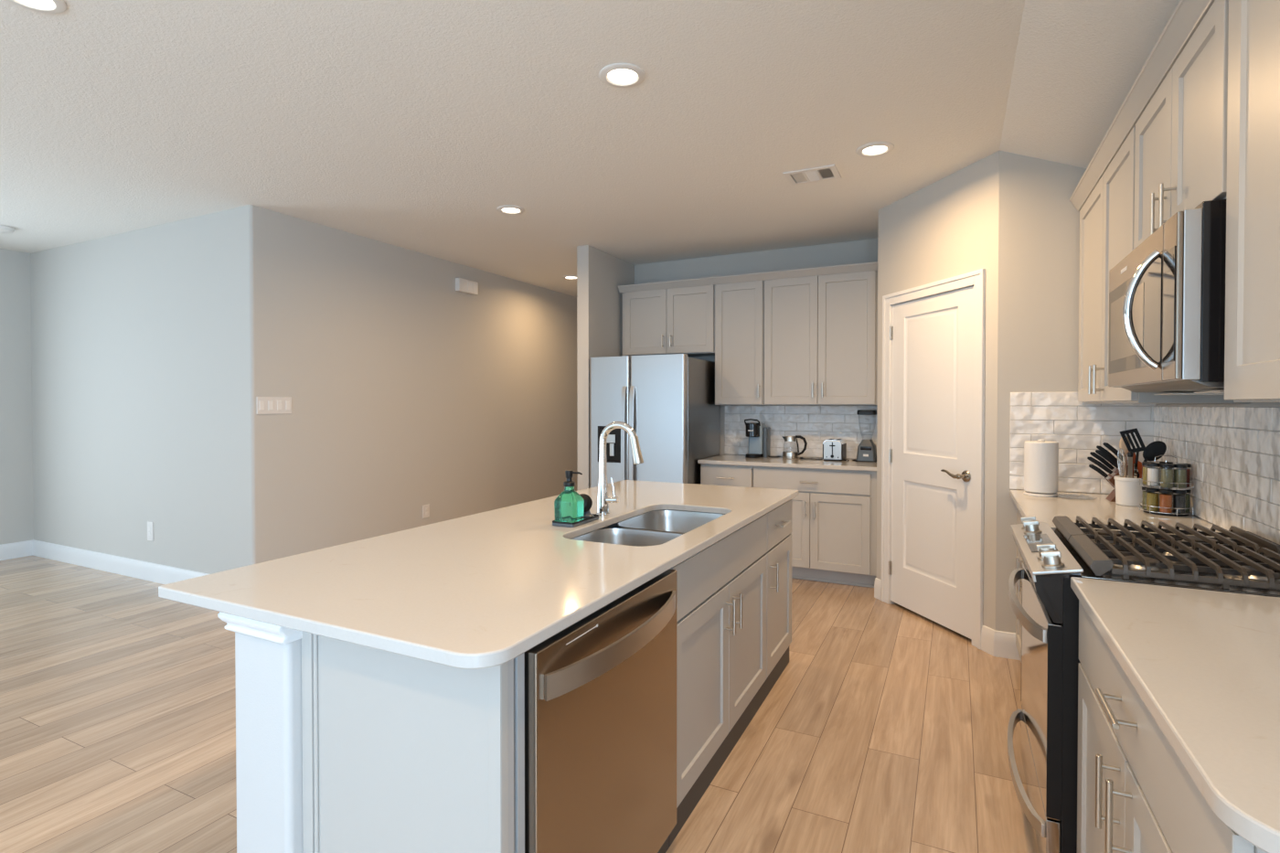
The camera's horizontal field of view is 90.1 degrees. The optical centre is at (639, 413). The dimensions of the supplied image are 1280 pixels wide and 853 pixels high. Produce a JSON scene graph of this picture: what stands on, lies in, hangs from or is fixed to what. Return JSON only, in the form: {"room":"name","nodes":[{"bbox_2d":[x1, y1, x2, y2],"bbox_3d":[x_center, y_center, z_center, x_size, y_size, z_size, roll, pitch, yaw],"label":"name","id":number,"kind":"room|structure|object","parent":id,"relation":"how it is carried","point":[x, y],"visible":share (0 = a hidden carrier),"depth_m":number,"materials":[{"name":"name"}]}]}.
{"room":"kitchen","nodes":[
{"label":"kitchen","id":0,"kind":"room"},
{"bbox_2d":[0,248,33,544],"bbox_3d":[-7.100,-0.041,2.820,0.160,2.743,6.770,0,1,26],"label":"wall","id":1,"kind":"structure","parent":0,"point":[16,496],"depth_m":5.71,"materials":[{"name":"grey paint"}]},
{"bbox_2d":[0,539,33,560],"bbox_3d":[-7.021,1.262,2.799,0.016,0.138,6.770,0,1,26],"label":"baseboard","id":2,"kind":"structure","parent":1,"relation":"attached to","point":[22,549],"depth_m":5.71,"materials":[{"name":"white paint"}]},
{"bbox_2d":[30,204,577,574],"bbox_3d":[-2.878,-0.106,7.591,3.186,2.743,5.534,0,1,26],"label":"wall","id":3,"kind":"structure","parent":0,"point":[154,348],"depth_m":5.17,"materials":[{"name":"grey paint"}]},
{"bbox_2d":[32,539,208,584],"bbox_3d":[-4.107,1.230,5.121,3.186,0.138,0.016,0,1,26],"label":"baseboard","id":4,"kind":"structure","parent":3,"relation":"attached to","point":[159,573],"depth_m":5.20,"materials":[{"name":"white paint"}]},
{"bbox_2d":[147,521,153,541],"bbox_3d":[-3.815,0.916,4.976,0.082,0.150,0.009,0,1,26],"label":"wall outlet","id":5,"kind":"object","parent":3,"relation":"attached to","point":[150,525],"visible":1,"depth_m":4.97,"materials":[{"name":"white plastic"}]},
{"bbox_2d":[256,396,291,414],"bbox_3d":[-2.602,-0.057,4.541,0.010,0.120,0.258,0,1,26],"label":"light switch","id":6,"kind":"object","parent":3,"relation":"attached to","point":[265,405],"visible":1,"depth_m":4.54,"materials":[{"name":"white plastic"}]},
{"bbox_2d":[422,503,429,518],"bbox_3d":[-1.959,0.896,5.856,0.009,0.118,0.085,0,1,26],"label":"wall outlet","id":7,"kind":"object","parent":3,"relation":"attached to","point":[426,507],"visible":1,"depth_m":5.85,"materials":[{"name":"white plastic"}]},
{"bbox_2d":[455,277,478,295],"bbox_3d":[-1.704,-1.249,6.290,0.058,0.125,0.270,0,1,26],"label":"door chime","id":8,"kind":"object","parent":3,"relation":"attached to","point":[463,285],"visible":1,"depth_m":6.25,"materials":[{"name":"white plastic"}]},
{"bbox_2d":[467,281,477,292],"bbox_3d":[-1.657,-1.248,6.322,0.003,0.088,0.140,0,1,26],"label":"grille","id":9,"kind":"object","parent":8,"relation":"attached to","point":[472,286],"depth_m":6.32,"materials":[{"name":"white paint"}]},
{"bbox_2d":[217,510,656,852],"bbox_3d":[-0.343,0.891,2.599,0.233,0.884,2.523,0,1,26],"label":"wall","id":10,"kind":"structure","parent":0,"point":[268,656],"depth_m":1.47,"materials":[{"name":"grey paint"}]},
{"bbox_2d":[0,554,1039,852],"bbox_3d":[-2.052,1.372,3.430,9.100,0.100,12.900,0,1,26],"label":"floor","id":11,"kind":"structure","parent":0,"point":[883,729],"depth_m":2.65,"materials":[{"name":"brown wood"}]},
{"bbox_2d":[301,631,514,852],"bbox_3d":[-0.512,0.908,1.368,0.568,0.884,0.049,0,1,26],"label":"island end panel","id":12,"kind":"object","parent":11,"relation":"on","point":[401,753],"visible":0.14,"depth_m":1.34,"materials":[{"name":"grey paint"}]},
{"bbox_2d":[513,652,524,852],"bbox_3d":[-0.485,0.908,1.413,0.549,0.884,0.024,0,1,26],"label":"gable","id":13,"kind":"object","parent":11,"relation":"on","point":[518,661],"visible":0.02,"depth_m":1.28,"materials":[{"name":"grey wood"}]},
{"bbox_2d":[524,569,677,852],"bbox_3d":[-0.278,0.909,1.740,0.630,0.872,0.736,0,1,26],"label":"dishwasher","id":14,"kind":"object","parent":11,"relation":"on","point":[601,691],"visible":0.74,"depth_m":1.55,"materials":[{"name":"silver metal"}]},
{"bbox_2d":[589,353,719,488],"bbox_3d":[0.138,0.406,5.628,0.881,1.772,0.896,0,1,26],"label":"refrigerator","id":15,"kind":"object","parent":11,"relation":"on","point":[668,400],"visible":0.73,"depth_m":5.25,"materials":[{"name":"silver metal"}]},
{"bbox_2d":[669,510,767,846],"bbox_3d":[0.115,0.892,2.570,0.589,0.884,1.095,0,1,26],"label":"base cabinet","id":16,"kind":"object","parent":11,"relation":"on","point":[721,602],"visible":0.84,"depth_m":2.35,"materials":[{"name":"grey paint"}]},
{"bbox_2d":[158,480,798,669],"bbox_3d":[-0.183,0.435,2.509,1.047,0.030,2.535,0,1,26],"label":"countertop","id":17,"kind":"structure","parent":16,"relation":"on","point":[483,590],"depth_m":1.69,"materials":[{"name":"white stone"}]},
{"bbox_2d":[552,513,598,527],"bbox_3d":[-0.247,0.412,2.475,0.098,0.018,0.202,0,1,26],"label":"soap tray","id":18,"kind":"object","parent":17,"relation":"on","point":[594,517],"visible":0.68,"depth_m":2.40,"materials":[{"name":"grey stone"}]},
{"bbox_2d":[554,469,584,522],"bbox_3d":[-0.263,0.313,2.425,0.101,0.192,0.088,0,1,26],"label":"soap dispenser","id":19,"kind":"object","parent":18,"relation":"on","point":[569,506],"visible":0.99,"depth_m":2.40,"materials":[{"name":"green glass"}]},
{"bbox_2d":[554,486,584,522],"bbox_3d":[-0.269,0.342,2.429,0.088,0.133,0.088,0,1,26],"label":"bottle","id":20,"kind":"object","parent":19,"relation":"on","point":[569,506],"depth_m":2.40,"materials":[{"name":"green glass"}]},
{"bbox_2d":[579,493,593,517],"bbox_3d":[-0.217,0.361,2.513,0.065,0.093,0.074,0,1,26],"label":"scrub brush","id":21,"kind":"object","parent":18,"relation":"on","point":[588,503],"visible":0.62,"depth_m":2.50,"materials":[{"name":"black"}]},
{"bbox_2d":[596,421,643,515],"bbox_3d":[-0.084,0.225,2.619,0.217,0.387,0.060,0,1,26],"label":"kitchen faucet","id":22,"kind":"object","parent":17,"relation":"on","point":[603,499],"visible":0.98,"depth_m":2.63,"materials":[{"name":"silver metal"}]},
{"bbox_2d":[571,510,723,546],"bbox_3d":[0.062,0.545,2.498,0.418,0.188,0.898,0,1,26],"label":"sink","id":23,"kind":"object","parent":17,"relation":"in","point":[658,527],"visible":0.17,"depth_m":2.70,"materials":[{"name":"silver metal"}]},
{"bbox_2d":[700,463,753,487],"bbox_3d":[0.833,0.853,5.481,0.446,0.883,0.692,0,1,26],"label":"base cabinet","id":24,"kind":"object","parent":11,"relation":"on","point":[714,474],"visible":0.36,"depth_m":5.20,"materials":[{"name":"grey paint"}]},
{"bbox_2d":[764,499,792,699],"bbox_3d":[0.471,0.882,3.292,0.589,0.884,0.510,0,1,26],"label":"base cabinet","id":25,"kind":"object","parent":11,"relation":"on","point":[780,519],"visible":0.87,"depth_m":3.16,"materials":[{"name":"grey paint"}]},
{"bbox_2d":[753,466,876,587],"bbox_3d":[1.461,0.857,5.171,0.951,0.883,0.692,0,1,26],"label":"base cabinet","id":26,"kind":"object","parent":11,"relation":"on","point":[834,532],"visible":0.76,"depth_m":4.85,"materials":[{"name":"grey paint"}]},
{"bbox_2d":[697,454,876,470],"bbox_3d":[1.259,0.398,5.273,1.411,0.030,0.680,0,1,26],"label":"countertop","id":27,"kind":"structure","parent":26,"relation":"on","point":[723,459],"depth_m":5.07,"materials":[{"name":"white stone"}]},
{"bbox_2d":[744,418,780,458],"bbox_3d":[1.063,0.212,5.542,0.287,0.335,0.228,0,1,26],"label":"coffee maker","id":28,"kind":"object","parent":27,"relation":"on","point":[759,435],"visible":1,"depth_m":5.53,"materials":[{"name":"black plastic"}]},
{"bbox_2d":[781,435,822,459],"bbox_3d":[1.361,0.283,5.366,0.332,0.197,0.132,0,1,26],"label":"electric kettle","id":29,"kind":"object","parent":27,"relation":"on","point":[788,454],"visible":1,"depth_m":5.36,"materials":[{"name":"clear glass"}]},
{"bbox_2d":[822,438,849,460],"bbox_3d":[1.621,0.298,5.257,0.197,0.170,0.226,0,1,26],"label":"toaster","id":30,"kind":"object","parent":27,"relation":"on","point":[833,449],"visible":1,"depth_m":5.18,"materials":[{"name":"silver metal"}]},
{"bbox_2d":[852,409,876,462],"bbox_3d":[1.817,0.178,5.173,0.193,0.413,0.166,0,1,26],"label":"blender","id":31,"kind":"object","parent":27,"relation":"on","point":[867,451],"visible":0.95,"depth_m":5.11,"materials":[{"name":"grey plastic"}]},
{"bbox_2d":[858,415,875,434],"bbox_3d":[1.835,0.090,5.163,0.128,0.158,0.128,0,1,26],"label":"jar","id":32,"kind":"object","parent":31,"relation":"on","point":[858,415],"depth_m":5.16,"materials":[{"name":"clear glass"}]},
{"bbox_2d":[1015,507,1023,661],"bbox_3d":[2.011,0.889,2.795,0.634,0.883,1.166,0,1,26],"label":"base cabinet","id":33,"kind":"object","parent":11,"relation":"on","point":[1018,560],"visible":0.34,"depth_m":3.25,"materials":[{"name":"grey paint"}]},
{"bbox_2d":[1009,489,1229,538],"bbox_3d":[2.015,0.432,2.786,0.628,0.030,1.174,0,1,26],"label":"countertop","id":34,"kind":"structure","parent":33,"relation":"on","point":[1044,509],"depth_m":2.72,"materials":[{"name":"white stone"}]},
{"bbox_2d":[1023,439,1058,497],"bbox_3d":[2.022,0.271,3.221,0.151,0.279,0.152,0,1,26],"label":"paper towel roll","id":35,"kind":"object","parent":34,"relation":"on","point":[1040,457],"visible":1,"depth_m":3.16,"materials":[{"name":"white paper"}]},
{"bbox_2d":[1054,495,1097,500],"bbox_3d":[2.122,0.408,3.118,0.175,0.008,0.176,0,1,26],"label":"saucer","id":36,"kind":"object","parent":34,"relation":"on","point":[1064,497],"visible":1,"depth_m":3.08,"materials":[{"name":"white ceramic"}]},
{"bbox_2d":[1103,462,1128,501],"bbox_3d":[2.296,0.318,3.019,0.152,0.191,0.110,0,1,26],"label":"knife block","id":37,"kind":"object","parent":34,"relation":"on","point":[1111,497],"visible":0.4,"depth_m":3.02,"materials":[{"name":"brown wood"}]},
{"bbox_2d":[1088,464,1109,479],"bbox_3d":[2.188,0.280,3.039,0.090,0.073,0.014,0,1,26],"label":"kitchen knife","id":38,"kind":"object","parent":37,"relation":"in","point":[1098,470],"visible":1,"depth_m":3.04,"materials":[{"name":"black plastic"}]},
{"bbox_2d":[1087,457,1115,475],"bbox_3d":[2.190,0.253,3.031,0.116,0.092,0.014,0,1,26],"label":"kitchen knife","id":39,"kind":"object","parent":37,"relation":"in","point":[1099,464],"visible":0.94,"depth_m":3.03,"materials":[{"name":"black plastic"}]},
{"bbox_2d":[1089,451,1117,471],"bbox_3d":[2.231,0.235,3.073,0.111,0.096,0.014,0,1,26],"label":"kitchen knife","id":40,"kind":"object","parent":37,"relation":"in","point":[1101,459],"visible":0.88,"depth_m":3.07,"materials":[{"name":"black plastic"}]},
{"bbox_2d":[1095,449,1120,469],"bbox_3d":[2.222,0.223,3.027,0.110,0.097,0.014,0,1,26],"label":"kitchen knife","id":41,"kind":"object","parent":37,"relation":"in","point":[1107,458],"visible":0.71,"depth_m":3.02,"materials":[{"name":"black plastic"}]},
{"bbox_2d":[1096,445,1122,466],"bbox_3d":[2.255,0.206,3.066,0.110,0.102,0.014,0,1,26],"label":"kitchen knife","id":42,"kind":"object","parent":37,"relation":"in","point":[1098,447],"visible":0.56,"depth_m":3.06,"materials":[{"name":"black plastic"}]},
{"bbox_2d":[1102,442,1128,463],"bbox_3d":[2.257,0.191,3.028,0.104,0.104,0.014,0,1,26],"label":"kitchen knife","id":43,"kind":"object","parent":37,"relation":"in","point":[1112,449],"visible":0.62,"depth_m":3.03,"materials":[{"name":"black plastic"}]},
{"bbox_2d":[1113,475,1145,506],"bbox_3d":[2.228,0.351,2.903,0.122,0.128,0.122,0,1,26],"label":"utensil crock","id":44,"kind":"object","parent":34,"relation":"on","point":[1128,491],"visible":0.76,"depth_m":2.86,"materials":[{"name":"white ceramic"}]},
{"bbox_2d":[1117,448,1125,477],"bbox_3d":[2.191,0.272,2.910,0.032,0.226,0.030,0,1,26],"label":"whisk","id":45,"kind":"object","parent":44,"relation":"in","point":[1119,454],"visible":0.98,"depth_m":2.91,"materials":[{"name":"silver metal"}]},
{"bbox_2d":[1119,436,1130,478],"bbox_3d":[2.229,0.244,2.937,0.041,0.282,0.035,0,1,26],"label":"wooden spoon","id":46,"kind":"object","parent":44,"relation":"in","point":[1122,445],"visible":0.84,"depth_m":2.94,"materials":[{"name":"brown wood"}]},
{"bbox_2d":[1119,436,1130,454],"bbox_3d":[2.234,0.147,2.945,0.041,0.088,0.012,0,1,26],"label":"spoon bowl","id":47,"kind":"object","parent":46,"relation":"on","point":[1122,445],"depth_m":2.94,"materials":[{"name":"brown wood"}]},
{"bbox_2d":[1127,451,1133,478],"bbox_3d":[2.207,0.278,2.878,0.022,0.214,0.030,0,1,26],"label":"utensil","id":48,"kind":"object","parent":44,"relation":"in","point":[1130,454],"visible":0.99,"depth_m":2.87,"materials":[{"name":"beige"}]},
{"bbox_2d":[1119,427,1146,478],"bbox_3d":[2.245,0.226,2.909,0.102,0.318,0.021,0,1,26],"label":"slotted turner","id":49,"kind":"object","parent":44,"relation":"in","point":[1138,449],"visible":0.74,"depth_m":2.91,"materials":[{"name":"black plastic"}]},
{"bbox_2d":[1132,452,1135,475],"bbox_3d":[2.247,0.275,2.918,0.032,0.218,0.019,0,1,26],"label":"wooden spatula","id":50,"kind":"object","parent":44,"relation":"in","point":[1134,456],"visible":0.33,"depth_m":2.92,"materials":[{"name":"orange wood"}]},
{"bbox_2d":[1133,463,1137,478],"bbox_3d":[2.226,0.305,2.873,0.011,0.161,0.023,0,1,26],"label":"utensil","id":51,"kind":"object","parent":44,"relation":"in","point":[1135,464],"visible":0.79,"depth_m":2.87,"materials":[{"name":"silver metal"}]},
{"bbox_2d":[1137,460,1144,478],"bbox_3d":[2.267,0.300,2.901,0.041,0.171,0.011,1,1,34],"label":"wooden spatula","id":52,"kind":"object","parent":44,"relation":"in","point":[1140,466],"visible":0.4,"depth_m":2.90,"materials":[{"name":"orange wood"}]},
{"bbox_2d":[1136,440,1166,478],"bbox_3d":[2.309,0.254,2.897,0.119,0.262,0.024,0,1,26],"label":"serving spoon","id":53,"kind":"object","parent":44,"relation":"in","point":[1154,449],"visible":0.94,"depth_m":2.88,"materials":[{"name":"black plastic"}]},
{"bbox_2d":[1142,440,1166,460],"bbox_3d":[2.324,0.170,2.889,0.086,0.093,0.022,0,1,26],"label":"spoon bowl","id":54,"kind":"object","parent":53,"relation":"on","point":[1154,449],"depth_m":2.88,"materials":[{"name":"black plastic"}]},
{"bbox_2d":[1139,455,1194,516],"bbox_3d":[2.203,0.296,2.677,0.176,0.244,0.176,0,1,26],"label":"spice rack","id":55,"kind":"object","parent":34,"relation":"on","point":[1166,462],"visible":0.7,"depth_m":2.63,"materials":[{"name":"silver metal"}]},
{"bbox_2d":[1141,461,1154,485],"bbox_3d":[2.162,0.255,2.716,0.046,0.097,0.046,0,1,26],"label":"spice jar","id":56,"kind":"object","parent":55,"relation":"on","point":[1145,468],"visible":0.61,"depth_m":2.71,"materials":[{"name":"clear glass"}]},
{"bbox_2d":[1141,486,1154,510],"bbox_3d":[2.163,0.360,2.719,0.046,0.097,0.046,0,1,26],"label":"spice jar","id":57,"kind":"object","parent":55,"relation":"on","point":[1143,487],"visible":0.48,"depth_m":2.72,"materials":[{"name":"clear glass"}]},
{"bbox_2d":[1145,487,1159,511],"bbox_3d":[2.146,0.360,2.675,0.046,0.097,0.046,0,1,26],"label":"spice jar","id":58,"kind":"object","parent":55,"relation":"on","point":[1152,498],"visible":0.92,"depth_m":2.66,"materials":[{"name":"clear glass"}]},
{"bbox_2d":[1146,462,1160,486],"bbox_3d":[2.146,0.256,2.672,0.046,0.097,0.046,0,1,26],"label":"spice jar","id":59,"kind":"object","parent":55,"relation":"on","point":[1153,474],"visible":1,"depth_m":2.66,"materials":[{"name":"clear glass"}]},
{"bbox_2d":[1158,489,1173,512],"bbox_3d":[2.167,0.361,2.634,0.046,0.097,0.046,0,1,26],"label":"spice jar","id":60,"kind":"object","parent":55,"relation":"on","point":[1166,500],"visible":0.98,"depth_m":2.62,"materials":[{"name":"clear glass"}]},
{"bbox_2d":[1159,461,1173,484],"bbox_3d":[2.239,0.255,2.720,0.046,0.097,0.046,0,1,26],"label":"spice jar","id":61,"kind":"object","parent":55,"relation":"on","point":[1159,462],"visible":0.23,"depth_m":2.72,"materials":[{"name":"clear glass"}]},
{"bbox_2d":[1141,484,1192,490],"bbox_3d":[2.203,0.307,2.677,0.166,0.003,0.166,0,1,26],"label":"shelf","id":62,"kind":"object","parent":55,"relation":"attached to","point":[1187,488],"depth_m":2.62,"materials":[{"name":"silver metal"}]},
{"bbox_2d":[1160,463,1173,488],"bbox_3d":[2.169,0.256,2.631,0.046,0.097,0.046,0,1,26],"label":"spice jar","id":63,"kind":"object","parent":55,"relation":"on","point":[1167,474],"visible":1,"depth_m":2.62,"materials":[{"name":"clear glass"}]},
{"bbox_2d":[1172,489,1186,513],"bbox_3d":[2.212,0.361,2.622,0.046,0.097,0.046,0,1,26],"label":"spice jar","id":64,"kind":"object","parent":55,"relation":"on","point":[1178,500],"visible":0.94,"depth_m":2.61,"materials":[{"name":"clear glass"}]},
{"bbox_2d":[1173,463,1187,488],"bbox_3d":[2.215,0.256,2.621,0.046,0.097,0.046,0,1,26],"label":"spice jar","id":65,"kind":"object","parent":55,"relation":"on","point":[1179,474],"visible":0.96,"depth_m":2.61,"materials":[{"name":"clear glass"}]},
{"bbox_2d":[1177,489,1191,512],"bbox_3d":[2.251,0.361,2.646,0.046,0.097,0.046,0,1,26],"label":"spice jar","id":66,"kind":"object","parent":55,"relation":"on","point":[1189,490],"visible":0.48,"depth_m":2.63,"materials":[{"name":"clear glass"}]},
{"bbox_2d":[1177,463,1191,487],"bbox_3d":[2.252,0.256,2.647,0.046,0.097,0.046,0,1,26],"label":"spice jar","id":67,"kind":"object","parent":55,"relation":"on","point":[1189,464],"visible":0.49,"depth_m":2.63,"materials":[{"name":"clear glass"}]},
{"bbox_2d":[1007,515,1279,852],"bbox_3d":[1.533,0.858,1.942,0.712,0.968,0.764,0,1,26],"label":"gas range","id":68,"kind":"object","parent":11,"relation":"on","point":[1246,562],"visible":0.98,"depth_m":1.76,"materials":[{"name":"silver metal"}]},
{"bbox_2d":[1051,527,1279,597],"bbox_3d":[1.595,0.419,1.906,0.576,0.036,0.760,0,1,26],"label":"cooktop","id":69,"kind":"object","parent":68,"relation":"in","point":[1253,582],"depth_m":1.74,"materials":[{"name":"metal"}]},
{"bbox_2d":[1077,600,1266,852],"bbox_3d":[1.172,0.912,1.097,0.634,0.883,1.053,0,1,26],"label":"base cabinet","id":70,"kind":"object","parent":11,"relation":"on","point":[1136,794],"visible":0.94,"depth_m":1.18,"materials":[{"name":"grey paint"}]},
{"bbox_2d":[1070,576,1279,852],"bbox_3d":[1.165,0.456,1.048,0.614,0.030,1.140,0,1,26],"label":"countertop","id":71,"kind":"structure","parent":70,"relation":"on","point":[1205,665],"depth_m":1.06,"materials":[{"name":"white stone"}]},
{"bbox_2d":[0,0,1179,297],"bbox_3d":[-2.029,-1.381,3.381,9.150,0.779,12.900,0,1,26],"label":"ceiling","id":72,"kind":"structure","parent":0,"point":[408,124],"depth_m":2.95,"materials":[{"name":"white paint"}]},
{"bbox_2d":[0,224,14,234],"bbox_3d":[-4.939,-1.420,4.930,0.170,0.042,0.170,0,1,26],"label":"smoke detector","id":73,"kind":"object","parent":72,"relation":"attached to","point":[4,229],"visible":1,"depth_m":4.92,"materials":[{"name":"white plastic"}]},
{"bbox_2d":[7,0,66,13],"bbox_3d":[-2.048,-1.398,2.141,0.192,0.010,0.192,0,1,26],"label":"recessed light","id":74,"kind":"object","parent":72,"relation":"in","point":[48,6],"visible":1,"depth_m":2.19,"materials":[{"name":"white plastic"}]},
{"bbox_2d":[497,204,524,214],"bbox_3d":[-0.907,-1.430,4.494,0.192,0.010,0.192,0,1,26],"label":"recessed light","id":75,"kind":"object","parent":72,"relation":"in","point":[506,209],"visible":1,"depth_m":4.49,"materials":[{"name":"white plastic"}]},
{"bbox_2d":[562,275,576,279],"bbox_3d":[-0.739,-1.462,6.872,0.192,0.010,0.192,0,1,26],"label":"recessed light","id":76,"kind":"object","parent":72,"relation":"in","point":[569,277],"visible":0.91,"depth_m":6.87,"materials":[{"name":"white plastic"}]},
{"bbox_2d":[599,63,645,87],"bbox_3d":[-0.073,-1.405,2.663,0.192,0.010,0.192,0,1,26],"label":"recessed light","id":77,"kind":"object","parent":72,"relation":"in","point":[618,75],"visible":1,"depth_m":2.65,"materials":[{"name":"white plastic"}]},
{"bbox_2d":[782,164,841,185],"bbox_3d":[1.031,-1.422,3.818,0.298,0.008,0.230,0,1,26],"label":"ceiling vent","id":78,"kind":"object","parent":72,"relation":"in","point":[825,173],"visible":1,"depth_m":3.81,"materials":[{"name":"white plastic"}]},
{"bbox_2d":[855,141,894,157],"bbox_3d":[1.262,-1.415,3.432,0.192,0.010,0.192,0,1,26],"label":"recessed light","id":79,"kind":"object","parent":72,"relation":"in","point":[877,148],"visible":1,"depth_m":3.42,"materials":[{"name":"white plastic"}]},
{"bbox_2d":[576,245,634,490],"bbox_3d":[0.292,-0.100,7.129,0.117,2.743,3.556,0,1,26],"label":"wall partition","id":80,"kind":"structure","parent":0,"point":[600,273],"depth_m":5.56,"materials":[{"name":"grey paint"}]},
{"bbox_2d":[634,238,878,458],"bbox_3d":[1.710,-0.077,5.490,3.876,2.743,0.120,0,1,26],"label":"wall","id":81,"kind":"structure","parent":0,"point":[866,250],"depth_m":5.74,"materials":[{"name":"grey paint"}]},
{"bbox_2d":[622,285,714,356],"bbox_3d":[0.301,-0.833,5.893,0.912,0.598,0.382,0,1,26],"label":"upper cabinet","id":82,"kind":"object","parent":81,"relation":"attached to","point":[673,321],"visible":0.97,"depth_m":5.74,"materials":[{"name":"grey paint"}]},
{"bbox_2d":[618,261,877,293],"bbox_3d":[0.845,-1.147,5.440,2.317,0.060,0.060,0,1,26],"label":"crown molding","id":83,"kind":"structure","parent":82,"relation":"attached to","point":[865,266],"depth_m":5.37,"materials":[{"name":"grey paint"}]},
{"bbox_2d":[714,280,764,405],"bbox_3d":[0.906,-0.601,5.597,0.434,1.053,0.382,0,1,26],"label":"upper cabinet","id":84,"kind":"object","parent":81,"relation":"attached to","point":[739,306],"visible":0.95,"depth_m":5.46,"materials":[{"name":"grey paint"}]},
{"bbox_2d":[724,405,877,458],"bbox_3d":[1.407,0.153,5.569,1.405,0.449,0.012,0,1,26],"label":"tile backsplash","id":85,"kind":"structure","parent":81,"relation":"attached to","point":[816,423],"depth_m":5.56,"materials":[{"name":"grey tile"}]},
{"bbox_2d":[764,270,877,405],"bbox_3d":[1.530,-0.597,5.290,0.952,1.053,0.382,0,1,26],"label":"upper cabinet","id":86,"kind":"object","parent":81,"relation":"attached to","point":[820,331],"depth_m":5.15,"materials":[{"name":"grey paint"}]},
{"bbox_2d":[876,150,999,629],"bbox_3d":[1.867,-0.057,4.013,0.115,2.743,1.088,0,1,-14],"label":"wall","id":87,"kind":"structure","parent":0,"point":[947,228],"depth_m":3.74,"materials":[{"name":"grey paint"}]},
{"bbox_2d":[874,577,881,599],"bbox_3d":[1.682,1.238,4.511,0.016,0.138,0.075,0,1,-14],"label":"baseboard","id":88,"kind":"structure","parent":87,"relation":"attached to","point":[878,582],"depth_m":4.51,"materials":[{"name":"white paint"}]},
{"bbox_2d":[888,286,973,639],"bbox_3d":[1.797,0.280,4.010,0.105,2.025,0.776,0,1,-14],"label":"door","id":89,"kind":"structure","parent":87,"relation":"in","point":[931,453],"depth_m":3.98,"materials":[{"name":"white paint"}]},
{"bbox_2d":[880,268,985,649],"bbox_3d":[1.856,0.252,4.018,0.136,2.124,0.919,0,1,-14],"label":"door frame","id":90,"kind":"structure","parent":87,"relation":"attached to","point":[976,279],"depth_m":3.63,"materials":[{"name":"white paint"}]},
{"bbox_2d":[995,150,1109,632],"bbox_3d":[2.275,-0.049,3.373,0.687,2.743,0.120,0,1,26],"label":"wall","id":91,"kind":"structure","parent":0,"point":[1039,224],"depth_m":3.40,"materials":[{"name":"grey paint"}]},
{"bbox_2d":[980,625,1020,660],"bbox_3d":[1.973,1.252,3.509,0.200,0.138,0.096,0,1,26],"label":"baseboard","id":92,"kind":"structure","parent":91,"relation":"attached to","point":[1005,645],"depth_m":3.47,"materials":[{"name":"white paint"}]},
{"bbox_2d":[1009,391,1156,493],"bbox_3d":[2.272,0.148,3.303,0.628,0.522,0.012,0,1,26],"label":"tile backsplash","id":93,"kind":"structure","parent":91,"relation":"attached to","point":[1078,428],"depth_m":3.31,"materials":[{"name":"grey tile"}]},
{"bbox_2d":[1156,402,1279,405],"bbox_3d":[1.224,-0.007,0.299,0.150,2.743,9.620,0,1,26],"label":"wall","id":94,"kind":"structure","parent":0,"point":[1251,402],"depth_m":2.36,"materials":[{"name":"grey paint"}]},
{"bbox_2d":[1077,126,1250,403],"bbox_3d":[2.139,-0.542,2.729,0.363,0.997,1.136,0,1,26],"label":"upper cabinet","id":95,"kind":"object","parent":94,"relation":"attached to","point":[1107,216],"visible":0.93,"depth_m":2.72,"materials":[{"name":"grey paint"}]},
{"bbox_2d":[1069,0,1215,211],"bbox_3d":[1.605,-1.059,1.985,0.060,0.070,2.926,0,1,26],"label":"crown molding","id":96,"kind":"structure","parent":95,"relation":"attached to","point":[1188,15],"depth_m":2.06,"materials":[{"name":"grey paint"}]},
{"bbox_2d":[1133,0,1228,249],"bbox_3d":[1.697,-0.775,1.830,0.363,0.506,0.858,0,1,26],"label":"upper cabinet","id":97,"kind":"object","parent":94,"relation":"attached to","point":[1180,144],"visible":0.61,"depth_m":1.77,"materials":[{"name":"grey paint"}]},
{"bbox_2d":[1108,198,1226,394],"bbox_3d":[1.640,-0.289,1.855,0.473,0.463,0.779,0,1,26],"label":"microwave","id":98,"kind":"object","parent":97,"relation":"attached to","point":[1167,296],"visible":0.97,"depth_m":1.61,"materials":[{"name":"silver metal"}]},
{"bbox_2d":[1152,404,1279,544],"bbox_3d":[1.882,0.202,1.817,0.012,0.455,3.000,0,1,26],"label":"tile backsplash","id":99,"kind":"structure","parent":94,"relation":"attached to","point":[1232,451],"depth_m":2.28,"materials":[{"name":"grey tile"}]},
{"bbox_2d":[1224,0,1279,402],"bbox_3d":[1.301,-0.519,1.033,0.363,0.997,0.907,0,1,26],"label":"upper cabinet","id":100,"kind":"object","parent":94,"relation":"attached to","point":[1252,339],"visible":1,"depth_m":1.38,"materials":[{"name":"grey paint"}]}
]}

